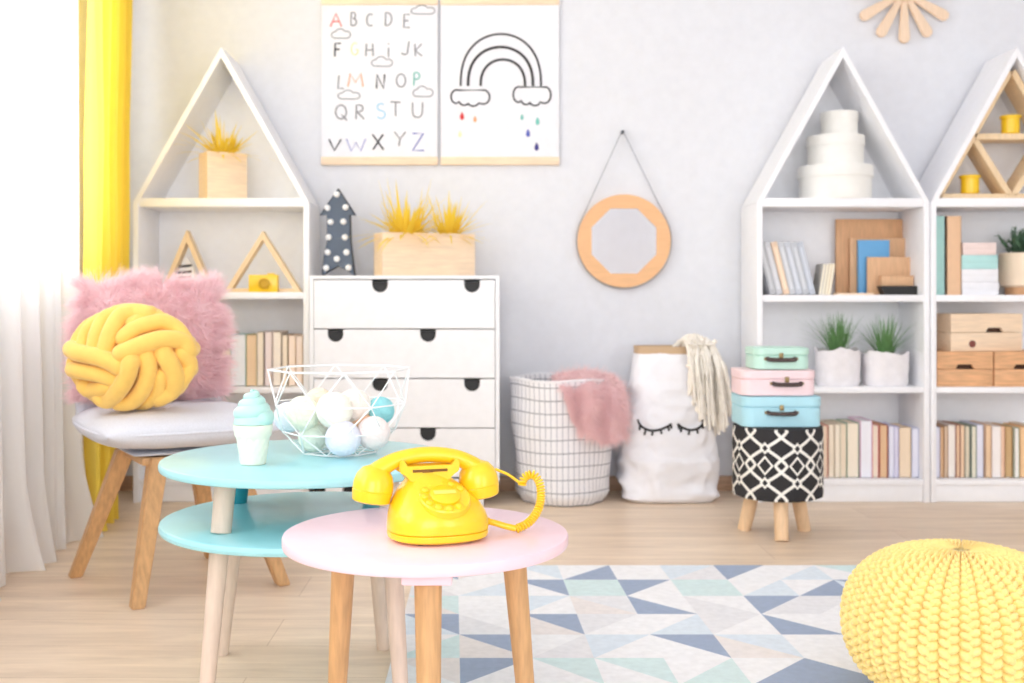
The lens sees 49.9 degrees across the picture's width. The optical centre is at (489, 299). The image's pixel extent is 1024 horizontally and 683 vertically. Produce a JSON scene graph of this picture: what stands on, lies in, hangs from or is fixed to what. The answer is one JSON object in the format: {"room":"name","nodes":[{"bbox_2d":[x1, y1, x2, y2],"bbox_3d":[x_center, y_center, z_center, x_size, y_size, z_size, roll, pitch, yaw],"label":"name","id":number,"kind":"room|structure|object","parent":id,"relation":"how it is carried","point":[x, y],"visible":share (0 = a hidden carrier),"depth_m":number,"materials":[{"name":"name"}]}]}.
{"room":"children's room","nodes":[
{"label":"children's room","id":0,"kind":"room"},
{"bbox_2d":[78,0,87,277],"bbox_3d":[-1.520,-0.583,1.125,0.200,2.600,6.050,0,0,0],"label":"wall","id":1,"kind":"structure","parent":0,"point":[82,4],"depth_m":3.82,"materials":[{"name":"white paint"}]},
{"bbox_3d":[-1.334,-1.813,2.490,0.170,0.024,3.180,0,0,0],"label":"rail","id":2,"kind":"object","parent":1,"relation":"attached to","visible":0},
{"bbox_2d":[0,0,103,600],"bbox_3d":[-1.237,-0.534,2.210,0.155,2.497,2.440,0,0,0],"label":"sheer curtain","id":3,"kind":"object","parent":2,"relation":"hanging from","point":[46,505],"visible":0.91,"depth_m":3.01,"materials":[{"name":"fabric"}]},
{"bbox_2d":[83,0,132,530],"bbox_3d":[-1.271,-0.537,3.673,0.106,2.492,0.621,0,0,-8],"label":"curtain","id":4,"kind":"object","parent":2,"relation":"hanging from","point":[109,22],"visible":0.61,"depth_m":3.53,"materials":[{"name":"fabric"}]},
{"bbox_2d":[0,491,1023,682],"bbox_3d":[0.840,0.767,1.075,4.920,0.100,6.550,0,0,0],"label":"floor","id":5,"kind":"structure","parent":0,"point":[56,627],"depth_m":2.80,"materials":[{"name":"brown wood"}]},
{"bbox_2d":[68,397,289,609],"bbox_3d":[-0.838,0.399,2.869,0.445,0.635,0.562,0,0,-34],"label":"padded chair","id":6,"kind":"object","parent":5,"relation":"on","point":[154,482],"visible":0.26,"depth_m":2.75,"materials":[{"name":"brown wood"}]},
{"bbox_2d":[72,400,279,448],"bbox_3d":[-0.819,0.319,2.850,0.464,0.101,0.499,0,0,-31],"label":"seat cushion","id":7,"kind":"object","parent":6,"relation":"on","point":[178,423],"visible":0.7,"depth_m":2.65,"materials":[{"name":"grey fabric"}]},
{"bbox_2d":[62,303,200,410],"bbox_3d":[-0.879,0.140,2.700,0.323,0.262,0.201,0,0,0],"label":"cushion","id":8,"kind":"object","parent":7,"relation":"on","point":[125,356],"visible":1,"depth_m":2.65,"materials":[{"name":"fabric"}]},
{"bbox_2d":[56,262,239,409],"bbox_3d":[-0.914,0.098,2.964,0.482,0.405,0.258,0,0,-16],"label":"cushion","id":9,"kind":"object","parent":7,"relation":"on","point":[197,304],"visible":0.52,"depth_m":2.95,"materials":[{"name":"fur"}]},
{"bbox_2d":[133,47,319,502],"bbox_3d":[-0.951,-0.089,4.015,0.622,1.612,0.250,0,0,0],"label":"bookcase","id":10,"kind":"object","parent":5,"relation":"on","point":[279,203],"depth_m":4.13,"materials":[{"name":"wood"}]},
{"bbox_2d":[176,255,197,280],"bbox_3d":[-1.099,-0.101,3.983,0.094,0.124,0.016,0,0,0],"label":"ornament","id":11,"kind":"object","parent":10,"relation":"on","point":[187,266],"visible":0.52,"depth_m":3.98,"materials":[{"name":"ceramic"}]},
{"bbox_2d":[178,112,271,197],"bbox_3d":[-0.972,-0.522,3.942,0.306,0.322,0.290,0,0,29],"label":"grass planter","id":12,"kind":"object","parent":10,"relation":"on","point":[222,171],"visible":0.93,"depth_m":3.94,"materials":[{"name":"brown wood"}]},
{"bbox_2d":[231,333,252,385],"bbox_3d":[-0.901,0.216,4.005,0.054,0.186,0.141,0,0,0],"label":"book","id":13,"kind":"object","parent":10,"relation":"on","point":[240,354],"visible":0.56,"depth_m":3.94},
{"bbox_2d":[246,333,256,385],"bbox_3d":[-0.853,0.216,3.998,0.036,0.186,0.132,0,0,0],"label":"book","id":14,"kind":"object","parent":10,"relation":"on","point":[251,339],"visible":0.65,"depth_m":3.94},
{"bbox_2d":[257,331,264,385],"bbox_3d":[-0.823,0.212,4.011,0.022,0.195,0.148,0,0,0],"label":"book","id":15,"kind":"object","parent":10,"relation":"on","point":[260,335],"visible":0.64,"depth_m":3.94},
{"bbox_2d":[249,273,278,291],"bbox_3d":[-0.807,-0.062,3.918,0.103,0.067,0.050,0,0,0],"label":"camera","id":16,"kind":"object","parent":10,"relation":"on","point":[269,282],"visible":0.98,"depth_m":3.91,"materials":[{"name":"yellow plastic"}]},
{"bbox_2d":[265,330,278,385],"bbox_3d":[-0.794,0.211,4.006,0.026,0.196,0.132,0,0,0],"label":"book","id":17,"kind":"object","parent":10,"relation":"on","point":[268,334],"visible":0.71,"depth_m":3.94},
{"bbox_2d":[273,330,287,385],"bbox_3d":[-0.762,0.211,3.999,0.029,0.196,0.135,0,0,0],"label":"book","id":18,"kind":"object","parent":10,"relation":"on","point":[277,335],"visible":0.72,"depth_m":3.94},
{"bbox_2d":[282,333,293,385],"bbox_3d":[-0.734,0.216,4.003,0.020,0.186,0.141,0,0,0],"label":"book","id":19,"kind":"object","parent":10,"relation":"on","point":[285,337],"visible":0.59,"depth_m":3.94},
{"bbox_2d":[289,334,300,385],"bbox_3d":[-0.709,0.217,4.006,0.024,0.184,0.140,0,0,0],"label":"book","id":20,"kind":"object","parent":10,"relation":"on","point":[292,338],"visible":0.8,"depth_m":3.94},
{"bbox_2d":[296,334,302,385],"bbox_3d":[-0.683,0.218,4.004,0.022,0.182,0.134,0,0,0],"label":"book","id":21,"kind":"object","parent":10,"relation":"on","point":[299,338],"visible":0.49,"depth_m":3.94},
{"bbox_2d":[158,439,429,682],"bbox_3d":[-0.343,0.507,2.070,0.540,0.424,0.540,0,0,0],"label":"table","id":22,"kind":"object","parent":5,"relation":"on","point":[235,524],"visible":0.5,"depth_m":1.92,"materials":[{"name":"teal wood"}]},
{"bbox_2d":[233,389,273,465],"bbox_3d":[-0.424,0.228,1.976,0.073,0.134,0.072,0,0,0],"label":"light","id":23,"kind":"object","parent":22,"relation":"on","point":[254,418],"visible":1,"depth_m":1.95,"materials":[{"name":"plastic"}]},
{"bbox_2d":[158,491,378,556],"bbox_3d":[-0.343,0.414,2.070,0.540,0.017,0.540,0,0,0],"label":"shelf","id":24,"kind":"object","parent":22,"relation":"attached to","point":[259,524],"depth_m":2.02,"materials":[{"name":"wood"}]},
{"bbox_2d":[267,364,409,456],"bbox_3d":[-0.291,0.213,2.130,0.270,0.162,0.270,0,0,0],"label":"wire basket","id":25,"kind":"object","parent":22,"relation":"on","point":[276,401],"visible":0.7,"depth_m":2.07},
{"bbox_2d":[274,402,296,431],"bbox_3d":[-0.389,0.227,2.130,0.059,0.059,0.059,0,0,-38],"label":"ball","id":26,"kind":"object","parent":25,"relation":"in","point":[286,426],"visible":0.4,"depth_m":2.11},
{"bbox_2d":[285,396,318,430],"bbox_3d":[-0.355,0.215,2.090,0.066,0.066,0.066,0,0,-38],"label":"ball","id":27,"kind":"object","parent":25,"relation":"in","point":[299,418],"visible":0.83,"depth_m":2.07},
{"bbox_2d":[298,423,326,451],"bbox_3d":[-0.340,0.263,2.110,0.057,0.057,0.057,0,0,33],"label":"ball","id":28,"kind":"object","parent":25,"relation":"in","point":[318,429],"visible":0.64,"depth_m":2.09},
{"bbox_2d":[316,392,352,427],"bbox_3d":[-0.293,0.207,2.070,0.069,0.069,0.069,0,0,0],"label":"ball","id":29,"kind":"object","parent":25,"relation":"in","point":[334,399],"visible":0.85,"depth_m":2.04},
{"bbox_2d":[325,421,360,455],"bbox_3d":[-0.275,0.259,2.055,0.066,0.067,0.066,0,0,0],"label":"ball","id":30,"kind":"object","parent":25,"relation":"in","point":[338,445],"visible":0.94,"depth_m":2.03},
{"bbox_2d":[343,389,370,421],"bbox_3d":[-0.262,0.204,2.120,0.067,0.067,0.067,0,0,-11],"label":"ball","id":31,"kind":"object","parent":25,"relation":"in","point":[353,395],"visible":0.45,"depth_m":2.10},
{"bbox_2d":[358,416,389,449],"bbox_3d":[-0.220,0.251,2.080,0.064,0.064,0.064,0,0,0],"label":"ball","id":32,"kind":"object","parent":25,"relation":"in","point":[377,437],"visible":0.98,"depth_m":2.06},
{"bbox_2d":[369,397,393,422],"bbox_3d":[-0.212,0.214,2.130,0.054,0.054,0.054,0,0,0],"label":"ball","id":33,"kind":"object","parent":25,"relation":"in","point":[387,413],"visible":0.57,"depth_m":2.11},
{"bbox_2d":[309,276,498,505],"bbox_3d":[-0.298,0.316,3.977,0.662,0.802,0.297,0,0,0],"label":"chest","id":34,"kind":"object","parent":5,"relation":"on","point":[445,329],"visible":0.52,"depth_m":3.83,"materials":[{"name":"white paint"}]},
{"bbox_2d":[320,188,356,275],"bbox_3d":[-0.548,-0.244,3.964,0.129,0.317,0.052,0,0,0],"label":"light","id":35,"kind":"object","parent":34,"relation":"on","point":[338,252],"visible":0.98,"depth_m":3.95,"materials":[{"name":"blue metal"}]},
{"bbox_2d":[340,181,491,275],"bbox_3d":[-0.243,-0.261,3.896,0.562,0.351,0.329,0,0,-20],"label":"grass planter","id":36,"kind":"object","parent":34,"relation":"on","point":[405,250],"visible":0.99,"depth_m":3.90,"materials":[{"name":"brown wood"}]},
{"bbox_2d":[509,372,610,506],"bbox_3d":[0.256,0.494,3.964,0.377,0.444,0.377,0,0,31],"label":"basket","id":37,"kind":"object","parent":5,"relation":"on","point":[573,473],"visible":0.78,"depth_m":3.81,"materials":[{"name":"white fabric"}]},
{"bbox_2d":[549,361,634,449],"bbox_3d":[0.344,0.367,3.836,0.319,0.313,0.261,0,0,-24],"label":"fur throw","id":38,"kind":"object","parent":37,"relation":"on","point":[600,411],"visible":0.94,"depth_m":3.77,"materials":[{"name":"fur"}]},
{"bbox_2d":[385,565,873,682],"bbox_3d":[0.627,0.714,2.032,1.645,0.006,1.836,0,0,0],"label":"geometric rug","id":39,"kind":"object","parent":5,"relation":"on","point":[589,623],"visible":0.54,"depth_m":2.40,"materials":[{"name":"fabric"}]},
{"bbox_2d":[281,507,567,682],"bbox_3d":[-0.096,0.533,1.650,0.426,0.371,0.426,0,0,0],"label":"table","id":40,"kind":"object","parent":39,"relation":"on","point":[347,544],"visible":0.94,"depth_m":1.55,"materials":[{"name":"paint"}]},
{"bbox_2d":[352,447,545,544],"bbox_3d":[-0.049,0.281,1.613,0.300,0.130,0.135,0,0,-17],"label":"rotary telephone","id":41,"kind":"object","parent":40,"relation":"on","point":[428,507],"visible":1,"depth_m":1.58,"materials":[{"name":"yellow plastic"}]},
{"bbox_2d":[839,538,1023,682],"bbox_3d":[0.836,0.573,1.950,0.407,0.274,0.408,0,0,-14],"label":"knitted pouf","id":42,"kind":"object","parent":39,"relation":"on","point":[941,610],"visible":1,"depth_m":1.82,"materials":[{"name":"fabric"}]},
{"bbox_2d":[616,345,719,503],"bbox_3d":[0.642,0.441,3.967,0.373,0.550,0.280,0,0,0],"label":"paper bag","id":43,"kind":"object","parent":5,"relation":"on","point":[671,458],"visible":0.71,"depth_m":3.86,"materials":[{"name":"paper"}]},
{"bbox_2d":[637,419,703,435],"bbox_3d":[0.635,0.447,3.859,0.237,0.058,0.033,0,0,0],"label":"print","id":44,"kind":"object","parent":43,"relation":"attached to","point":[645,427],"depth_m":3.85},
{"bbox_2d":[672,333,732,435],"bbox_3d":[0.753,0.304,3.881,0.213,0.372,0.156,0,0,3],"label":"throw","id":45,"kind":"object","parent":43,"relation":"in","point":[708,376],"visible":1,"depth_m":3.83,"materials":[{"name":"fabric"}]},
{"bbox_2d":[732,423,823,540],"bbox_3d":[0.884,0.552,3.380,0.273,0.340,0.273,0,0,0],"label":"stool","id":46,"kind":"object","parent":5,"relation":"on","point":[781,466],"visible":0.96,"depth_m":3.27,"materials":[{"name":"black fabric"}]},
{"bbox_2d":[731,392,820,426],"bbox_3d":[0.878,0.336,3.381,0.242,0.091,0.211,0,0,0],"label":"suitcase","id":47,"kind":"object","parent":46,"relation":"on","point":[747,411],"visible":0.95,"depth_m":3.29,"materials":[{"name":"blue leather"}]},
{"bbox_2d":[731,367,814,395],"bbox_3d":[0.870,0.250,3.384,0.229,0.076,0.196,0,0,0],"label":"suitcase","id":48,"kind":"object","parent":47,"relation":"on","point":[746,381],"visible":0.99,"depth_m":3.31,"materials":[{"name":"pink leather"}]},
{"bbox_2d":[745,346,808,368],"bbox_3d":[0.883,0.177,3.383,0.172,0.065,0.171,0,0,0],"label":"suitcase","id":49,"kind":"object","parent":48,"relation":"on","point":[757,357],"visible":1,"depth_m":3.32,"materials":[{"name":"green leather"}]},
{"bbox_2d":[741,47,929,502],"bbox_3d":[1.250,-0.089,4.015,0.611,1.612,0.250,0,0,0],"label":"bookcase","id":50,"kind":"object","parent":5,"relation":"on","point":[773,210],"visible":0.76,"depth_m":4.01,"materials":[{"name":"wood"}]},
{"bbox_2d":[763,242,775,294],"bbox_3d":[0.992,-0.114,4.005,0.067,0.192,0.131,0,0,0],"label":"case","id":51,"kind":"object","parent":50,"relation":"on","point":[768,285],"visible":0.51,"depth_m":3.94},
{"bbox_2d":[764,241,782,294],"bbox_3d":[1.015,-0.114,4.005,0.067,0.192,0.131,0,0,0],"label":"book","id":52,"kind":"object","parent":50,"relation":"on","point":[767,245],"visible":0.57,"depth_m":3.94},
{"bbox_2d":[770,241,789,294],"bbox_3d":[1.040,-0.114,4.005,0.067,0.192,0.131,0,0,0],"label":"book","id":53,"kind":"object","parent":50,"relation":"on","point":[774,246],"visible":0.57,"depth_m":3.94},
{"bbox_2d":[777,241,795,294],"bbox_3d":[1.063,-0.114,4.005,0.067,0.192,0.131,0,0,0],"label":"book","id":54,"kind":"object","parent":50,"relation":"on","point":[781,247],"visible":0.56,"depth_m":3.94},
{"bbox_2d":[783,241,802,294],"bbox_3d":[1.087,-0.114,4.005,0.067,0.192,0.131,0,0,0],"label":"book","id":55,"kind":"object","parent":50,"relation":"on","point":[787,245],"visible":0.56,"depth_m":3.94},
{"bbox_2d":[790,241,808,294],"bbox_3d":[1.110,-0.114,4.005,0.067,0.192,0.131,0,0,0],"label":"case","id":56,"kind":"object","parent":50,"relation":"on","point":[794,247],"visible":0.56,"depth_m":3.94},
{"bbox_2d":[796,241,814,294],"bbox_3d":[1.133,-0.114,4.005,0.067,0.192,0.131,0,0,0],"label":"case","id":57,"kind":"object","parent":50,"relation":"on","point":[800,245],"visible":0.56,"depth_m":3.94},
{"bbox_2d":[812,264,825,294],"bbox_3d":[1.193,-0.074,3.995,0.028,0.114,0.090,0,0,0],"label":"notebook","id":58,"kind":"object","parent":50,"relation":"on","point":[818,280],"visible":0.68,"depth_m":3.97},
{"bbox_2d":[820,422,827,477],"bbox_3d":[1.201,0.543,4.010,0.018,0.189,0.139,0,0,0],"label":"book","id":59,"kind":"object","parent":50,"relation":"on","point":[825,427],"visible":0.21,"depth_m":3.94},
{"bbox_2d":[820,420,833,477],"bbox_3d":[1.223,0.541,4.009,0.018,0.192,0.141,0,0,0],"label":"book","id":60,"kind":"object","parent":50,"relation":"on","point":[830,425],"visible":0.49,"depth_m":3.94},
{"bbox_2d":[824,420,839,477],"bbox_3d":[1.243,0.540,4.004,0.018,0.194,0.145,0,0,0],"label":"book","id":61,"kind":"object","parent":50,"relation":"on","point":[836,425],"visible":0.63,"depth_m":3.94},
{"bbox_2d":[790,312,874,386],"bbox_3d":[1.254,0.173,3.995,0.364,0.273,0.349,0,0,0],"label":"potted grass","id":62,"kind":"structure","parent":50,"relation":"on","point":[839,366],"depth_m":3.94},
{"bbox_2d":[814,346,860,386],"bbox_3d":[1.259,0.238,3.985,0.160,0.142,0.138,0,0,0],"label":"pot","id":63,"kind":"object","parent":62,"relation":"attached to","point":[839,366],"depth_m":3.93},
{"bbox_2d":[797,163,873,197],"bbox_3d":[1.258,-0.423,4.010,0.266,0.124,0.266,0,0,0],"label":"round box","id":64,"kind":"object","parent":50,"relation":"on","point":[824,180],"visible":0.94,"depth_m":3.90,"materials":[{"name":"cardboard"}]},
{"bbox_2d":[806,133,864,164],"bbox_3d":[1.259,-0.540,4.010,0.206,0.109,0.206,0,0,0],"label":"round box","id":65,"kind":"object","parent":64,"relation":"on","point":[829,147],"visible":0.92,"depth_m":3.92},
{"bbox_2d":[820,110,858,133],"bbox_3d":[1.273,-0.639,4.010,0.134,0.087,0.134,0,0,0],"label":"round box","id":66,"kind":"object","parent":65,"relation":"on","point":[834,121],"visible":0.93,"depth_m":3.95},
{"bbox_2d":[828,419,846,477],"bbox_3d":[1.266,0.540,4.014,0.022,0.194,0.150,0,0,0],"label":"book","id":67,"kind":"object","parent":50,"relation":"on","point":[843,426],"visible":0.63,"depth_m":3.94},
{"bbox_2d":[836,419,858,477],"bbox_3d":[1.300,0.538,4.006,0.042,0.198,0.132,0,0,0],"label":"book","id":68,"kind":"object","parent":50,"relation":"on","point":[852,426],"visible":0.59,"depth_m":3.94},
{"bbox_2d":[848,416,871,477],"bbox_3d":[1.346,0.534,4.001,0.041,0.206,0.138,0,0,0],"label":"book","id":69,"kind":"object","parent":50,"relation":"on","point":[865,425],"visible":0.68,"depth_m":3.94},
{"bbox_2d":[835,219,902,292],"bbox_3d":[1.411,-0.160,4.097,0.249,0.283,0.014,0,0,0],"label":"wooden board","id":70,"kind":"object","parent":50,"relation":"on","point":[845,229],"visible":0.48,"depth_m":4.09,"materials":[{"name":"beige wood"}]},
{"bbox_2d":[857,240,888,292],"bbox_3d":[1.412,-0.119,4.054,0.114,0.202,0.018,0,0,0],"label":"book","id":71,"kind":"object","parent":50,"relation":"on","point":[865,248],"visible":0.59,"depth_m":4.04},
{"bbox_2d":[872,423,878,477],"bbox_3d":[1.380,0.542,4.011,0.022,0.190,0.149,0,0,0],"label":"book","id":72,"kind":"object","parent":50,"relation":"on","point":[875,427],"visible":0.24,"depth_m":3.94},
{"bbox_2d":[849,238,904,292],"bbox_3d":[1.439,-0.124,4.076,0.215,0.211,0.012,0,0,0],"label":"wooden board","id":73,"kind":"object","parent":50,"relation":"on","point":[896,245],"visible":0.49,"depth_m":4.07,"materials":[{"name":"beige wood"}]},
{"bbox_2d":[872,421,887,477],"bbox_3d":[1.408,0.542,4.004,0.027,0.190,0.146,0,0,0],"label":"book","id":74,"kind":"object","parent":50,"relation":"on","point":[883,428],"visible":0.47,"depth_m":3.94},
{"bbox_2d":[877,421,893,477],"bbox_3d":[1.435,0.544,4.003,0.018,0.187,0.146,0,0,0],"label":"book","id":75,"kind":"object","parent":50,"relation":"on","point":[890,427],"visible":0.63,"depth_m":3.94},
{"bbox_2d":[867,257,909,294],"bbox_3d":[1.465,-0.088,4.026,0.170,0.139,0.012,0,0,0],"label":"wooden board","id":76,"kind":"object","parent":50,"relation":"on","point":[876,266],"visible":0.52,"depth_m":4.02,"materials":[{"name":"beige wood"}]},
{"bbox_2d":[883,422,898,477],"bbox_3d":[1.455,0.544,4.002,0.016,0.185,0.135,0,0,0],"label":"book","id":77,"kind":"object","parent":50,"relation":"on","point":[896,428],"visible":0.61,"depth_m":3.94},
{"bbox_2d":[860,315,932,386],"bbox_3d":[1.448,0.177,3.987,0.288,0.263,0.346,0,0,11],"label":"potted grass","id":78,"kind":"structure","parent":50,"relation":"on","point":[881,366],"depth_m":3.93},
{"bbox_2d":[861,349,909,386],"bbox_3d":[1.431,0.244,3.985,0.164,0.130,0.138,0,0,0],"label":"pot","id":79,"kind":"object","parent":78,"relation":"attached to","point":[880,367],"depth_m":3.93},
{"bbox_2d":[877,286,917,294],"bbox_3d":[1.473,-0.034,3.975,0.134,0.032,0.050,0,0,0],"label":"tray","id":80,"kind":"object","parent":50,"relation":"on","point":[883,290],"visible":0.97,"depth_m":3.95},
{"bbox_2d":[879,275,913,285],"bbox_3d":[1.472,-0.070,3.985,0.116,0.038,0.025,0,0,0],"label":"box","id":81,"kind":"object","parent":80,"relation":"on","point":[885,280],"visible":0.99,"depth_m":3.97,"materials":[{"name":"brown wood"}]},
{"bbox_2d":[889,423,910,477],"bbox_3d":[1.486,0.546,4.002,0.042,0.182,0.130,0,0,0],"label":"book","id":82,"kind":"object","parent":50,"relation":"on","point":[904,431],"visible":0.64,"depth_m":3.94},
{"bbox_2d":[902,424,918,477],"bbox_3d":[1.522,0.547,4.001,0.024,0.180,0.134,0,0,0],"label":"book","id":83,"kind":"object","parent":50,"relation":"on","point":[914,430],"visible":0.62,"depth_m":3.94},
{"bbox_2d":[919,47,1023,502],"bbox_3d":[1.865,-0.089,4.015,0.611,1.612,0.250,0,0,0],"label":"bookcase","id":84,"kind":"object","parent":5,"relation":"on","point":[982,219],"visible":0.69,"depth_m":4.04,"materials":[{"name":"wood"}]},
{"bbox_2d":[936,216,944,294],"bbox_3d":[1.609,-0.159,4.015,0.035,0.282,0.170,0,0,0],"label":"album","id":85,"kind":"object","parent":84,"relation":"on","point":[940,220],"visible":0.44,"depth_m":3.93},
{"bbox_2d":[936,423,947,477],"bbox_3d":[1.633,0.544,4.011,0.012,0.187,0.147,0,0,0],"label":"book","id":86,"kind":"object","parent":84,"relation":"on","point":[939,424],"visible":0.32,"depth_m":3.94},
{"bbox_2d":[936,420,955,477],"bbox_3d":[1.655,0.542,4.015,0.026,0.190,0.148,0,0,0],"label":"book","id":87,"kind":"object","parent":84,"relation":"on","point":[951,427],"visible":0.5,"depth_m":3.94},
{"bbox_2d":[944,421,959,477],"bbox_3d":[1.677,0.542,4.006,0.014,0.190,0.133,0,0,0],"label":"book","id":88,"kind":"object","parent":84,"relation":"on","point":[957,425],"visible":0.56,"depth_m":3.94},
{"bbox_2d":[945,216,960,294],"bbox_3d":[1.659,-0.159,4.015,0.050,0.282,0.170,0,0,0],"label":"album","id":89,"kind":"object","parent":84,"relation":"on","point":[952,223],"visible":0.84,"depth_m":3.93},
{"bbox_2d":[948,421,964,477],"bbox_3d":[1.693,0.543,4.008,0.014,0.189,0.137,0,0,0],"label":"book","id":90,"kind":"object","parent":84,"relation":"on","point":[962,427],"visible":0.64,"depth_m":3.94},
{"bbox_2d":[951,421,969,477],"bbox_3d":[1.711,0.544,4.012,0.017,0.187,0.144,0,0,0],"label":"book","id":91,"kind":"object","parent":84,"relation":"on","point":[967,427],"visible":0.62,"depth_m":3.94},
{"bbox_2d":[936,350,992,386],"bbox_3d":[1.693,0.246,4.015,0.200,0.125,0.190,0,0,0],"label":"box","id":92,"kind":"object","parent":84,"relation":"on","point":[953,368],"visible":0.79,"depth_m":3.92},
{"bbox_2d":[936,313,1021,350],"bbox_3d":[1.772,0.116,4.027,0.273,0.134,0.166,0,0,-7],"label":"box","id":93,"kind":"object","parent":92,"relation":"on","point":[954,331],"visible":0.91,"depth_m":3.95,"materials":[{"name":"wood"}]},
{"bbox_2d":[958,422,976,477],"bbox_3d":[1.732,0.544,4.001,0.018,0.187,0.132,0,0,0],"label":"book","id":94,"kind":"object","parent":84,"relation":"on","point":[973,429],"visible":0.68,"depth_m":3.94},
{"bbox_2d":[960,420,982,477],"bbox_3d":[1.756,0.542,4.014,0.024,0.190,0.145,0,0,0],"label":"book","id":95,"kind":"object","parent":84,"relation":"on","point":[979,426],"visible":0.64,"depth_m":3.94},
{"bbox_2d":[961,282,998,294],"bbox_3d":[1.752,-0.041,3.990,0.132,0.046,0.120,0,0,0],"label":"gift box","id":96,"kind":"object","parent":84,"relation":"on","point":[967,288],"visible":0.73,"depth_m":3.93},
{"bbox_2d":[961,269,997,281],"bbox_3d":[1.752,-0.087,3.990,0.130,0.046,0.120,0,0,0],"label":"gift box","id":97,"kind":"object","parent":96,"relation":"on","point":[967,275],"visible":0.64,"depth_m":3.93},
{"bbox_2d":[961,255,997,268],"bbox_3d":[1.750,-0.136,3.990,0.129,0.050,0.120,0,0,0],"label":"gift box","id":98,"kind":"object","parent":97,"relation":"on","point":[967,261],"visible":0.69,"depth_m":3.93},
{"bbox_2d":[961,243,995,254],"bbox_3d":[1.750,-0.183,3.990,0.120,0.044,0.120,0,0,0],"label":"gift box","id":99,"kind":"object","parent":98,"relation":"on","point":[966,248],"visible":0.72,"depth_m":3.93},
{"bbox_2d":[971,421,990,477],"bbox_3d":[1.782,0.542,4.003,0.018,0.190,0.144,0,0,0],"label":"book","id":100,"kind":"object","parent":84,"relation":"on","point":[986,427],"visible":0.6,"depth_m":3.94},
{"bbox_2d":[939,69,1023,197],"bbox_3d":[1.865,-0.594,3.980,0.530,0.461,0.102,0,0,0],"label":"rack","id":101,"kind":"object","parent":84,"relation":"on","point":[1012,85],"visible":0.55,"depth_m":3.93,"materials":[{"name":"brown wood"}]},
{"bbox_2d":[959,174,980,193],"bbox_3d":[1.727,-0.414,3.960,0.074,0.067,0.074,0,0,0],"label":"cup","id":102,"kind":"object","parent":101,"relation":"on","point":[969,184],"visible":0.96,"depth_m":3.93,"materials":[{"name":"ceramic"}]},
{"bbox_2d":[999,114,1021,133],"bbox_3d":[1.873,-0.629,3.960,0.074,0.067,0.074,0,0,0],"label":"cup","id":103,"kind":"object","parent":101,"relation":"on","point":[1010,124],"visible":0.95,"depth_m":3.94,"materials":[{"name":"ceramic"}]},
{"bbox_2d":[981,422,1000,477],"bbox_3d":[1.810,0.544,4.002,0.033,0.187,0.142,0,0,0],"label":"book","id":104,"kind":"object","parent":84,"relation":"on","point":[995,429],"visible":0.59,"depth_m":3.94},
{"bbox_2d":[994,423,1011,477],"bbox_3d":[1.860,0.545,4.007,0.024,0.183,0.132,0,0,0],"label":"book","id":105,"kind":"object","parent":84,"relation":"on","point":[1008,429],"visible":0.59,"depth_m":3.94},
{"bbox_2d":[992,349,1023,386],"bbox_3d":[1.899,0.246,4.015,0.201,0.125,0.190,0,0,0],"label":"box","id":106,"kind":"object","parent":84,"relation":"on","point":[1008,366],"visible":0.67,"depth_m":3.92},
{"bbox_2d":[999,423,1018,477],"bbox_3d":[1.885,0.547,4.005,0.017,0.180,0.144,0,0,0],"label":"book","id":107,"kind":"object","parent":84,"relation":"on","point":[1015,430],"visible":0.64,"depth_m":3.94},
{"bbox_2d":[997,226,1023,294],"bbox_3d":[1.950,-0.145,4.008,0.202,0.254,0.196,0,0,13],"label":"potted succulent","id":108,"kind":"object","parent":84,"relation":"on","point":[1010,265],"visible":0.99,"depth_m":3.98,"materials":[{"name":"ceramic"}]},
{"bbox_2d":[998,252,1023,287],"bbox_3d":[1.957,-0.108,4.010,0.188,0.125,0.188,0,0,0],"label":"pot","id":109,"kind":"object","parent":108,"relation":"attached to","point":[1010,265],"depth_m":3.96,"materials":[{"name":"beige ceramic"}]},
{"bbox_2d":[1003,423,1023,477],"bbox_3d":[1.909,0.545,4.002,0.024,0.183,0.134,0,0,0],"label":"book","id":110,"kind":"object","parent":84,"relation":"on","point":[1021,428],"visible":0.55,"depth_m":3.94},
{"bbox_2d":[125,0,1023,475],"bbox_3d":[0.840,-0.583,4.225,4.920,2.600,0.150,0,0,0],"label":"wall","id":111,"kind":"structure","parent":0,"point":[702,93],"depth_m":4.15,"materials":[{"name":"white paint"}]},
{"bbox_2d":[321,0,437,164],"bbox_3d":[-0.416,-0.820,4.140,0.438,0.624,0.020,0,0,0],"label":"poster","id":112,"kind":"object","parent":111,"relation":"attached to","point":[379,58],"visible":1,"depth_m":4.14,"materials":[{"name":"paper"}]},
{"bbox_2d":[119,476,731,490],"bbox_3d":[0.840,0.690,4.143,4.518,0.055,0.014,0,0,0],"label":"baseboard","id":113,"kind":"structure","parent":111,"relation":"attached to","point":[506,483],"depth_m":4.14,"materials":[{"name":"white wood"}]},
{"bbox_2d":[441,0,558,164],"bbox_3d":[0.038,-0.820,4.140,0.446,0.624,0.020,0,0,0],"label":"poster","id":114,"kind":"object","parent":111,"relation":"attached to","point":[500,58],"visible":1,"depth_m":4.14,"materials":[{"name":"paper"}]},
{"bbox_2d":[576,130,671,288],"bbox_3d":[0.503,-0.339,4.135,0.361,0.596,0.030,0,0,0],"label":"round mirror","id":115,"kind":"object","parent":111,"relation":"attached to","point":[624,240],"visible":1,"depth_m":4.13,"materials":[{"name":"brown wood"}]},
{"bbox_2d":[592,209,655,272],"bbox_3d":[0.503,-0.222,4.139,0.259,0.259,0.014,0,0,0],"label":"mirror glass","id":116,"kind":"object","parent":115,"relation":"attached to","point":[623,240],"depth_m":4.13,"materials":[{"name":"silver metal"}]},
{"bbox_2d":[859,0,948,42],"bbox_3d":[1.554,-1.154,4.136,0.381,0.381,0.029,0,0,0],"label":"starburst","id":117,"kind":"object","parent":111,"relation":"attached to","point":[938,12],"visible":1,"depth_m":4.12,"materials":[{"name":"brown wood"}]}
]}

